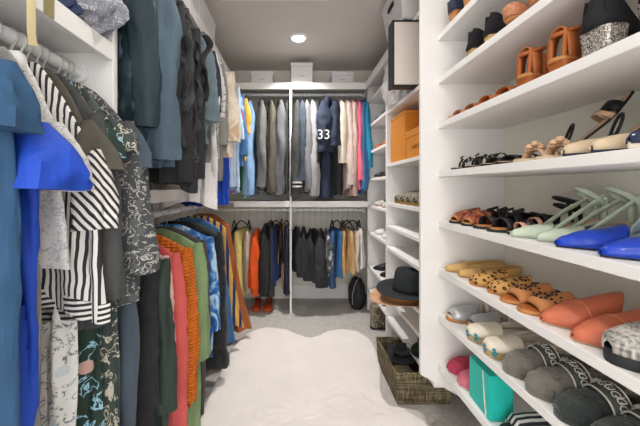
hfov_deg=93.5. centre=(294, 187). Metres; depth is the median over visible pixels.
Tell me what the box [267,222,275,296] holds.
trousers
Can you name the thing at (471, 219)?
sandal
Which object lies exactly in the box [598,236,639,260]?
pump
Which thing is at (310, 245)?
jacket
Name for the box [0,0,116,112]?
hanging unit
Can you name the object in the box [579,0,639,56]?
boot
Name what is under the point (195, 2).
storage box
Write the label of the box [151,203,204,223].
wall
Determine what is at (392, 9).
storage basket
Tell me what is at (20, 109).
dress
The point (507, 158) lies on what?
sandal
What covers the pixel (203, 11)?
storage box
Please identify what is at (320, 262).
jacket
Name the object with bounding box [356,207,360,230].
hanger
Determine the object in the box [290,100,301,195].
jacket
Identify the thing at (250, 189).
shirt
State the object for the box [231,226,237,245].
trousers
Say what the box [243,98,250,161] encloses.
cardigan
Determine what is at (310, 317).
floor
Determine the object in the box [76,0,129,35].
jacket
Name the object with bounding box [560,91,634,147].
sandal
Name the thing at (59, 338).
dress
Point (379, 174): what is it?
loafer
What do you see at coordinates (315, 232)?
jacket
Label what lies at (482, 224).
sandal
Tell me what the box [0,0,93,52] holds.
shelf
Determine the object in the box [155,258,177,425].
dress
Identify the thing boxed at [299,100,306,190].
jacket
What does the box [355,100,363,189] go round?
shirt
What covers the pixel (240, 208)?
hanger
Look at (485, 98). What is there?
sandal
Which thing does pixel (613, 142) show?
espadrille
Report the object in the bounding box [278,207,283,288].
hanger
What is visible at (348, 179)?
blouse
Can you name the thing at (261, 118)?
blazer
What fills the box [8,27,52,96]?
hanger
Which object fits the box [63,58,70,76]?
hanger
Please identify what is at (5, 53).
cardigan
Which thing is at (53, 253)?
blouse
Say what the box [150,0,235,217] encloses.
hanging unit
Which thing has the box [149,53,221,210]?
shirt
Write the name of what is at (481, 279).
slide
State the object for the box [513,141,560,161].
sandal
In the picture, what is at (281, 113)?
blazer
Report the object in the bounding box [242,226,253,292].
trousers
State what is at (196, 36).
jacket
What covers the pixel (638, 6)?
boot
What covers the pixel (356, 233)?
trousers
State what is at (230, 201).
shelf
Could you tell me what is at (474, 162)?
sandal
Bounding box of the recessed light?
[288,33,308,43]
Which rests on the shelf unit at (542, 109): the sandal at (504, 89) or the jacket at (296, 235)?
the sandal at (504, 89)
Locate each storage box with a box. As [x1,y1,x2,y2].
[191,0,197,11]
[198,0,215,42]
[251,71,274,82]
[291,63,312,82]
[329,72,353,82]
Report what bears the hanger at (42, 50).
hanging from the hanging unit at (94, 55)
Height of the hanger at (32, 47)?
0.184 m
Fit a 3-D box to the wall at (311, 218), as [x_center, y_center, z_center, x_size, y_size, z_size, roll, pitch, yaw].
[0.030,-0.040,3.270,2.000,2.440,0.100,0,0,0]
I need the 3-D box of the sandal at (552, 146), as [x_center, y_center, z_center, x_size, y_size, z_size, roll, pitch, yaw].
[0.830,-0.117,0.875,0.245,0.068,0.089,0,0,0]
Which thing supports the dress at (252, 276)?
hanging from the hanger
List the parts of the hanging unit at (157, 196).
rod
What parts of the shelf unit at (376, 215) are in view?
shelf, shelf, shelf, shelf, shelf, shelf, shelf, shelf, shelf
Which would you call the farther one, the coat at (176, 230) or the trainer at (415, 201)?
the trainer at (415, 201)
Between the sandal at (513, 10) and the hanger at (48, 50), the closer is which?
the hanger at (48, 50)
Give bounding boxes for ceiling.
[204,0,387,70]
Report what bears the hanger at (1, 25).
hanging from the hanging unit at (94, 55)
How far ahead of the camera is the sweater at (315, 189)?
2.73 m
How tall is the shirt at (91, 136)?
0.521 m
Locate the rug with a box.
[200,327,427,425]
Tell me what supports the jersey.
hanging from the hanger
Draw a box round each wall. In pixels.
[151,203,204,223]
[205,71,372,297]
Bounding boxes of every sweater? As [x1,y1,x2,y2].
[303,100,312,193]
[307,100,319,196]
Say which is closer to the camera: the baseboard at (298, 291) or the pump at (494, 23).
the pump at (494, 23)
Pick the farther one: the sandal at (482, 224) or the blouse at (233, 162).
the blouse at (233, 162)
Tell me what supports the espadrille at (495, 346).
on the shelf unit at (542, 109)
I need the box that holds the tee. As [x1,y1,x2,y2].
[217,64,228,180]
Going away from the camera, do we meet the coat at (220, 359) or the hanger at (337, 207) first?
the coat at (220, 359)
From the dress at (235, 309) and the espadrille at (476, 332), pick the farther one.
the dress at (235, 309)
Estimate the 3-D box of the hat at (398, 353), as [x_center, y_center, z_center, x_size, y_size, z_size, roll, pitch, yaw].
[0.665,0.996,1.835,0.214,0.069,0.201,0,0,-32]
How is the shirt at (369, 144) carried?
hanging from the hanger
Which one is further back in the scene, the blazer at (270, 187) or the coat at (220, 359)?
the blazer at (270, 187)
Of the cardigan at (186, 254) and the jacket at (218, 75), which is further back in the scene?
the jacket at (218, 75)
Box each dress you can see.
[0,59,44,425]
[13,122,93,425]
[40,306,78,425]
[63,76,126,425]
[72,82,136,425]
[89,88,152,425]
[136,271,160,425]
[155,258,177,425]
[174,218,234,342]
[180,158,229,206]
[183,216,243,327]
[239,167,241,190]
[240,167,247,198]
[247,228,260,296]
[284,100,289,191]
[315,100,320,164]
[332,99,342,194]
[344,100,357,196]
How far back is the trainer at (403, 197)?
2.01 m
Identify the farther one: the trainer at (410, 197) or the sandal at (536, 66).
the trainer at (410, 197)
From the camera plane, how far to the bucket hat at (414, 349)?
1.76 m
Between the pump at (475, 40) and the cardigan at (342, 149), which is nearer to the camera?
the pump at (475, 40)
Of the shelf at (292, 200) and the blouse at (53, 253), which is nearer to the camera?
the blouse at (53, 253)
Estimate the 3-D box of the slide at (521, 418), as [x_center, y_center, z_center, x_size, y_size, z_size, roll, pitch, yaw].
[0.832,0.806,1.005,0.260,0.095,0.113,0,0,11]
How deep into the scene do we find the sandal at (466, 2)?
1.25 m
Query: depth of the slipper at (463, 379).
1.28 m
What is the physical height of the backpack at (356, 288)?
0.305 m
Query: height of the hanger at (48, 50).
0.184 m
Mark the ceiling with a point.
(344, 35)
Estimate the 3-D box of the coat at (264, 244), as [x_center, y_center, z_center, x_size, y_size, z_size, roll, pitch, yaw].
[-0.286,0.690,2.972,0.140,0.674,0.514,0,0,0]
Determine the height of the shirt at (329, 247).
0.446 m
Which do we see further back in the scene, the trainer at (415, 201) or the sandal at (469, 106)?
the trainer at (415, 201)
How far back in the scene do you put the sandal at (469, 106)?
1.29 m
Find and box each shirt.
[27,61,118,324]
[43,68,126,170]
[83,86,160,306]
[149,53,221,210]
[155,224,220,356]
[184,8,199,162]
[215,58,225,158]
[239,94,247,166]
[242,100,258,196]
[324,228,333,276]
[330,99,340,149]
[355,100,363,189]
[358,100,369,193]
[362,99,372,188]
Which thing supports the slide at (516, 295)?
on the shelf unit at (542, 109)
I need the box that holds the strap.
[26,0,37,46]
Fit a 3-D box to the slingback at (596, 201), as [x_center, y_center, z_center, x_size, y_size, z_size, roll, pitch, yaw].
[0.834,0.077,0.955,0.262,0.164,0.090,0,0,13]
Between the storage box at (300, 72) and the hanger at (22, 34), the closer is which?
the hanger at (22, 34)
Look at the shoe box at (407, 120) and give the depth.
1.99 m
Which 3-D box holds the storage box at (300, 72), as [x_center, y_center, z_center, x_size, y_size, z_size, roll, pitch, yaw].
[0.065,-1.093,2.960,0.213,0.205,0.208,0,0,0]
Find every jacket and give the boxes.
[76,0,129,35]
[117,0,161,141]
[117,0,182,167]
[191,28,213,178]
[201,38,220,144]
[212,51,221,113]
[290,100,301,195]
[292,226,306,277]
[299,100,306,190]
[300,226,308,274]
[303,228,315,280]
[312,228,324,283]
[312,228,327,287]
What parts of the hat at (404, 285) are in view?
crown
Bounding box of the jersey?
[316,100,334,152]
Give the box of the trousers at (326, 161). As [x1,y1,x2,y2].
[318,96,333,197]
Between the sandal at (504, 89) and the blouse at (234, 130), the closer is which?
the sandal at (504, 89)
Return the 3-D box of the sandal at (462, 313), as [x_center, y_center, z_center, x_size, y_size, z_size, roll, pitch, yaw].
[0.830,0.571,1.390,0.245,0.085,0.090,0,0,6]
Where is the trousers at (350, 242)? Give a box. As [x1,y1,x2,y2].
[343,228,356,274]
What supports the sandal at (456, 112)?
on the shelf unit at (542, 109)
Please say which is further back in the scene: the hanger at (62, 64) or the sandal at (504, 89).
the sandal at (504, 89)
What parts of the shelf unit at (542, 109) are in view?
panel, shelf, shelf, shelf, shelf, shelf, shelf, shelf, shelf, panel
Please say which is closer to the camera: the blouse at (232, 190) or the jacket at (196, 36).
the jacket at (196, 36)
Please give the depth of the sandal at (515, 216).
1.08 m
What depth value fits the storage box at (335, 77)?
2.86 m
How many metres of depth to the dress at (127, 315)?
0.93 m
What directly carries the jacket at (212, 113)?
hanging from the hanger
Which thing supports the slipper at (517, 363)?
on the shelf unit at (542, 109)
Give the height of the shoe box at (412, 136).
0.172 m
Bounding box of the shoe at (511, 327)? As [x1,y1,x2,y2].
[500,321,536,336]
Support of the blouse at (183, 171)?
hanging from the hanger
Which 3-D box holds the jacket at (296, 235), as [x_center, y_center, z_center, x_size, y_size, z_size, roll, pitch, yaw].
[0.024,0.609,2.966,0.120,0.452,0.533,0,0,-8]
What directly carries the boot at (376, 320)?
on the floor
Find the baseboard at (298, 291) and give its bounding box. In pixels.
[243,285,348,297]
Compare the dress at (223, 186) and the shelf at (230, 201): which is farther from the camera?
the shelf at (230, 201)
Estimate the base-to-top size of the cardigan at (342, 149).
0.631 m
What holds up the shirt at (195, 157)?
hanging from the hanger
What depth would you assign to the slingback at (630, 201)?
0.87 m
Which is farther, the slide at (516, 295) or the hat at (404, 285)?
the hat at (404, 285)
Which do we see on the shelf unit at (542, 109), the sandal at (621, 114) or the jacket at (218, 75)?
the sandal at (621, 114)
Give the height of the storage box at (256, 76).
0.125 m
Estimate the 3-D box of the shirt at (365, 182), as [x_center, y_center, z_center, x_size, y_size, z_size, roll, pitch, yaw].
[0.633,-0.396,2.972,0.097,0.921,0.525,0,0,0]
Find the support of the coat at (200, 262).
hanging from the hanger
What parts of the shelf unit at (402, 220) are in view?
panel, shelf, shelf, shelf, shelf, shelf, shelf, shelf, shelf, shelf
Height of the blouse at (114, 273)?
0.706 m
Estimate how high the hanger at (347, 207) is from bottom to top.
0.214 m
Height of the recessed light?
0.008 m
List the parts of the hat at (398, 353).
crown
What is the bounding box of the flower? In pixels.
[491,348,497,356]
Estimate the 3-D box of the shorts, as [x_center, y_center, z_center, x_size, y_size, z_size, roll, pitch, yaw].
[0.633,0.566,2.975,0.101,0.365,0.407,0,0,4]
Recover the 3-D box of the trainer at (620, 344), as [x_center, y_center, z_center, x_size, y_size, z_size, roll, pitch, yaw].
[0.837,0.335,0.655,0.279,0.108,0.109,0,0,7]
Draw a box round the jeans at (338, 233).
[333,226,342,277]
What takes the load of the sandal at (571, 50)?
on the shelf unit at (542, 109)
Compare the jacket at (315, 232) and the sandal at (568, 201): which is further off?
the jacket at (315, 232)
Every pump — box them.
[466,28,484,54]
[482,12,506,41]
[554,217,639,250]
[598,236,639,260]
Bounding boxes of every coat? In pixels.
[155,226,210,413]
[156,228,210,425]
[160,221,229,370]
[192,213,251,332]
[258,223,269,296]
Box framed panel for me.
[388,20,418,90]
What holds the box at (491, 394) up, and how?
on the shelf unit at (542, 109)
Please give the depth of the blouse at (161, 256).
1.17 m
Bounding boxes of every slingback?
[510,186,609,238]
[535,186,639,241]
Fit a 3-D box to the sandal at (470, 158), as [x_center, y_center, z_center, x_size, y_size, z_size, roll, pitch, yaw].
[0.830,-0.115,1.345,0.245,0.063,0.090,0,0,6]
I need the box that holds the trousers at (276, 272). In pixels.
[272,224,280,284]
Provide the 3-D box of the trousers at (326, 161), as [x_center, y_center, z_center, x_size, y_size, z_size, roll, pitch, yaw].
[0.297,-0.375,2.968,0.160,0.965,0.424,0,0,2]
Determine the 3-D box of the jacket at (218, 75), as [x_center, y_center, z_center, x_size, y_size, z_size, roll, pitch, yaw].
[-0.681,-0.610,1.670,0.543,0.444,0.131,0,0,-2]
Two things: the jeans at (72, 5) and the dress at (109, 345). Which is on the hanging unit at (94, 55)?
the jeans at (72, 5)
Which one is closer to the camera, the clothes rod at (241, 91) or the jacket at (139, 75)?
the jacket at (139, 75)
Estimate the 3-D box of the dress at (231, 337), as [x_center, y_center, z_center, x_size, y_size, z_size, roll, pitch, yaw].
[-0.654,0.633,1.999,0.518,0.870,0.115,0,0,-1]
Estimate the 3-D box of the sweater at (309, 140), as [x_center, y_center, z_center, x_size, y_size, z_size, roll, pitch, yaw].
[0.125,-0.400,2.964,0.130,0.915,0.532,0,0,0]
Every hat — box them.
[370,289,418,306]
[376,266,418,300]
[386,343,415,363]
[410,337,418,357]
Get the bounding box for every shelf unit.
[365,57,385,315]
[383,11,442,387]
[419,0,639,425]
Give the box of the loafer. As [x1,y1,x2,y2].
[374,171,385,177]
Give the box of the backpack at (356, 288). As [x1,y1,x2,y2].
[348,276,365,309]
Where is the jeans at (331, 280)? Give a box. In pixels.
[328,227,335,288]
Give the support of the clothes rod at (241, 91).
attached to the hanging unit at (254, 90)
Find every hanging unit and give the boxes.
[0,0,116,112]
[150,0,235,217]
[196,83,367,313]
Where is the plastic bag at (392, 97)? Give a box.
[381,65,411,107]
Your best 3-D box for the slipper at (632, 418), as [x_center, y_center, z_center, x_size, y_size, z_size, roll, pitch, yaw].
[0.835,0.562,0.684,0.275,0.103,0.124,0,0,8]
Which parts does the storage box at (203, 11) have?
lid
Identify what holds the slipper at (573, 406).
on the shelf unit at (542, 109)
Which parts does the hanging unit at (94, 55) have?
rod, panel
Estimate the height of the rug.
0.031 m
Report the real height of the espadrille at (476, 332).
0.070 m
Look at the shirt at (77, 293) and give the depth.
0.74 m
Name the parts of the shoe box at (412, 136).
box lid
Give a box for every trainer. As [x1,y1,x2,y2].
[374,228,385,234]
[394,190,418,203]
[400,191,418,203]
[406,192,418,204]
[412,195,418,205]
[601,321,639,372]
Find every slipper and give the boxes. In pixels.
[446,355,470,376]
[457,368,514,391]
[501,341,601,379]
[524,357,638,402]
[552,378,639,425]
[590,404,639,425]
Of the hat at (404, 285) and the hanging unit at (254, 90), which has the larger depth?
the hanging unit at (254, 90)
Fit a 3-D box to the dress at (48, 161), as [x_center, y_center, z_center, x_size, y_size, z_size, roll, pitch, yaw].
[-0.717,0.318,0.589,0.574,1.262,0.187,0,0,4]
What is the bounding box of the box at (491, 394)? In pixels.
[470,356,512,421]
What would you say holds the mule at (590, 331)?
on the shelf unit at (542, 109)
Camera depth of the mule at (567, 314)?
0.83 m
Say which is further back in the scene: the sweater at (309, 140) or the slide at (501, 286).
the sweater at (309, 140)
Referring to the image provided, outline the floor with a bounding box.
[200,298,481,425]
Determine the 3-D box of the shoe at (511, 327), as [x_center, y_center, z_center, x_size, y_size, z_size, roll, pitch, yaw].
[0.886,0.567,1.198,0.144,0.039,0.100,0,0,7]
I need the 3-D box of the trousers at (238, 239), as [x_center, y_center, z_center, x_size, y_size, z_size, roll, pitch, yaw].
[-0.542,0.716,2.970,0.161,0.626,0.420,0,0,3]
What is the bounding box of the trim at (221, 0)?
[221,0,329,0]
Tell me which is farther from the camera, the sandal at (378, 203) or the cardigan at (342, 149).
the cardigan at (342, 149)
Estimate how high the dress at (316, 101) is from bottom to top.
0.918 m
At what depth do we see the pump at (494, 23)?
1.10 m
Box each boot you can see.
[369,303,385,329]
[373,263,385,270]
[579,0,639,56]
[637,0,639,18]
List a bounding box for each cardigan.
[0,46,41,425]
[156,234,199,407]
[158,244,188,425]
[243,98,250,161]
[338,100,347,163]
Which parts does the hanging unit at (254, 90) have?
rod, rod, divider panel, rod, rod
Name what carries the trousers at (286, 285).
hanging from the hanger
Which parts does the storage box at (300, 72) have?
lid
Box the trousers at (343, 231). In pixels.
[341,227,345,276]
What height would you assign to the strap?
0.302 m
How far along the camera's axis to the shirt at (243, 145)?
2.44 m
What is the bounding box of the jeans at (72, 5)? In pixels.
[58,0,83,15]
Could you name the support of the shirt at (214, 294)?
hanging from the hanger
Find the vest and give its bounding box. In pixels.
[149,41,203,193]
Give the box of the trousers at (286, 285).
[283,224,289,295]
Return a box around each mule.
[539,292,623,329]
[570,309,639,348]
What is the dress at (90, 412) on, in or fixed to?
hanging from the hanger at (48, 50)
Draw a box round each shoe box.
[391,110,418,162]
[406,126,418,158]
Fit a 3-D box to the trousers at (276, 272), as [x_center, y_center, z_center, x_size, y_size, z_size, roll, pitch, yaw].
[-0.189,0.636,2.970,0.100,0.526,0.415,0,0,4]
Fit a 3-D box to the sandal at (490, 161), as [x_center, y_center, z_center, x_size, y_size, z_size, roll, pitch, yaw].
[0.833,-0.102,1.145,0.252,0.039,0.086,0,0,0]
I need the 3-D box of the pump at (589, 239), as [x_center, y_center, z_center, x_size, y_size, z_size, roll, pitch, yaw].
[0.841,0.106,0.784,0.274,0.105,0.098,0,0,13]
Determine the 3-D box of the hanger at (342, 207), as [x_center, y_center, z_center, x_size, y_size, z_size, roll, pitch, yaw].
[0.470,0.298,2.970,0.012,0.214,0.344,0,0,16]
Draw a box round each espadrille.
[466,321,536,343]
[482,334,564,360]
[561,136,606,155]
[589,132,630,152]
[625,129,639,148]
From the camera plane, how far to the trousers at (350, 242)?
2.82 m
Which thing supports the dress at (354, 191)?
hanging from the hanger
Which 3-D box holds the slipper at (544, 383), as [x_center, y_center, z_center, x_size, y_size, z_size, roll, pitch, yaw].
[0.835,0.562,0.884,0.275,0.103,0.124,0,0,9]
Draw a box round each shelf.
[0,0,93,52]
[229,200,289,202]
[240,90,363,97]
[292,200,363,200]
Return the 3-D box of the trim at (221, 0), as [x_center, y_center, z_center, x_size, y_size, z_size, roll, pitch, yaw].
[-0.130,-1.254,1.675,0.720,0.012,0.650,0,0,0]
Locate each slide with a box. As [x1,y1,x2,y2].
[468,268,534,286]
[486,275,558,294]
[499,282,577,304]
[499,411,551,425]
[517,291,574,315]
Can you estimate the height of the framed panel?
0.381 m
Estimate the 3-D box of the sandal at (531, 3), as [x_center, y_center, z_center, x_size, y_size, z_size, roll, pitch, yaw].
[0.827,-0.576,0.905,0.252,0.081,0.087,0,0,-5]
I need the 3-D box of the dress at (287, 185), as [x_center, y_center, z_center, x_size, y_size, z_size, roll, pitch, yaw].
[-0.077,-0.409,2.974,0.053,0.895,0.391,0,0,0]
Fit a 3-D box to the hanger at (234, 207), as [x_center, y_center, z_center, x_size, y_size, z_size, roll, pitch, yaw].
[-0.600,0.298,2.970,0.012,0.214,0.344,0,0,-18]
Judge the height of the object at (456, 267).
0.053 m
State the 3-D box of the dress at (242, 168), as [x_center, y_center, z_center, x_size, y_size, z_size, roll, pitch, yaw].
[-0.476,-0.380,2.969,0.089,0.955,0.499,0,0,0]
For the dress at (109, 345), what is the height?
1.218 m
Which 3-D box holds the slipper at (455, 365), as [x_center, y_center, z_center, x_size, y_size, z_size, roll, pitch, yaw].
[0.832,0.815,1.380,0.249,0.078,0.103,0,0,11]
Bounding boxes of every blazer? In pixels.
[256,99,267,190]
[264,99,276,194]
[274,99,285,195]
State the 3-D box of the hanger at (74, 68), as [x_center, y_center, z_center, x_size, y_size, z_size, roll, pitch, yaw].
[-0.710,-0.308,0.938,0.271,0.184,0.012,0,0,0]
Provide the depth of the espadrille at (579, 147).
0.77 m
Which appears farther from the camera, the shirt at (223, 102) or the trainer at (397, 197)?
the trainer at (397, 197)
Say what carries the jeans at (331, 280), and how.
hanging from the hanger
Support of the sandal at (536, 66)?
on the shelf unit at (542, 109)
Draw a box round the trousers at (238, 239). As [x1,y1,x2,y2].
[233,226,246,295]
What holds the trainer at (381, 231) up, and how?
on the shelf unit at (376, 215)
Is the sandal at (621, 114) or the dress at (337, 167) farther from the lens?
the dress at (337, 167)
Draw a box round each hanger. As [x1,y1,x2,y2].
[0,22,2,34]
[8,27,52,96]
[18,32,27,51]
[26,36,33,58]
[35,42,43,61]
[41,46,50,67]
[56,54,63,72]
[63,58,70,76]
[68,60,75,79]
[232,207,236,230]
[233,208,248,229]
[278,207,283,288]
[331,207,345,230]
[340,207,344,229]
[342,207,354,230]
[345,211,362,229]
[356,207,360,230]
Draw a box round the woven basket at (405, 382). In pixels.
[376,337,451,403]
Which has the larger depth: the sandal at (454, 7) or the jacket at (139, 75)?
the sandal at (454, 7)
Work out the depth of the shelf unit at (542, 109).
1.20 m
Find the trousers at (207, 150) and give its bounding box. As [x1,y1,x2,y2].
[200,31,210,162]
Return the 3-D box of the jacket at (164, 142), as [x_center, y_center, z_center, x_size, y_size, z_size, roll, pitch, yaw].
[-0.678,-0.452,1.136,0.526,0.760,0.174,0,0,4]
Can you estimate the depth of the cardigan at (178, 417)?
1.22 m
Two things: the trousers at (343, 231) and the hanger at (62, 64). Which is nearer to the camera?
the hanger at (62, 64)
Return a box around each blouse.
[9,50,94,269]
[55,73,125,329]
[148,0,194,187]
[160,255,175,341]
[223,71,240,157]
[229,86,244,186]
[229,93,243,193]
[341,99,357,191]
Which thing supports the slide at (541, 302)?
on the shelf unit at (542, 109)
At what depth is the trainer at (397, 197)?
2.12 m
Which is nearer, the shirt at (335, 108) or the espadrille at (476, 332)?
the espadrille at (476, 332)
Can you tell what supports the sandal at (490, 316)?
on the shelf unit at (542, 109)
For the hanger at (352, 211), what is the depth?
2.96 m
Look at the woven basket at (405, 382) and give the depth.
1.63 m
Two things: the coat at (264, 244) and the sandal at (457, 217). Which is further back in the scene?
the coat at (264, 244)
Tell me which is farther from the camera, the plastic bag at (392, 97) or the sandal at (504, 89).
the plastic bag at (392, 97)
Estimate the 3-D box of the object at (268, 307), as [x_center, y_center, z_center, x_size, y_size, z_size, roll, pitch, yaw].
[-0.260,1.147,2.952,0.093,0.064,0.239,0,0,0]
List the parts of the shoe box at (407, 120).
box lid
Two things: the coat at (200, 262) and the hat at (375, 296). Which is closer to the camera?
the coat at (200, 262)
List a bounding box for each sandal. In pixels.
[374,200,385,205]
[446,302,502,323]
[447,0,463,21]
[448,110,461,117]
[449,207,506,223]
[451,156,487,169]
[460,103,475,112]
[461,210,491,225]
[463,0,470,6]
[465,153,506,167]
[467,312,514,325]
[473,95,492,106]
[473,206,534,228]
[479,157,501,165]
[486,207,559,232]
[489,86,516,99]
[494,153,537,164]
[502,2,529,24]
[507,196,582,234]
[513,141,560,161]
[516,46,547,86]
[526,0,539,6]
[535,136,571,159]
[546,25,581,72]
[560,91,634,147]
[608,112,639,135]
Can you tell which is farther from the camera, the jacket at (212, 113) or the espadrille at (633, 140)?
the jacket at (212, 113)
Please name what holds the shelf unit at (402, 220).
on the floor
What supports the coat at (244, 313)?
hanging from the hanger
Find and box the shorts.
[355,224,365,268]
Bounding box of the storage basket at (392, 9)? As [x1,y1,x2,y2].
[380,0,418,41]
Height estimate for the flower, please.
0.031 m
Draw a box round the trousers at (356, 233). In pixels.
[348,226,359,271]
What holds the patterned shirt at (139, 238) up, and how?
hanging from the hanger at (69, 67)

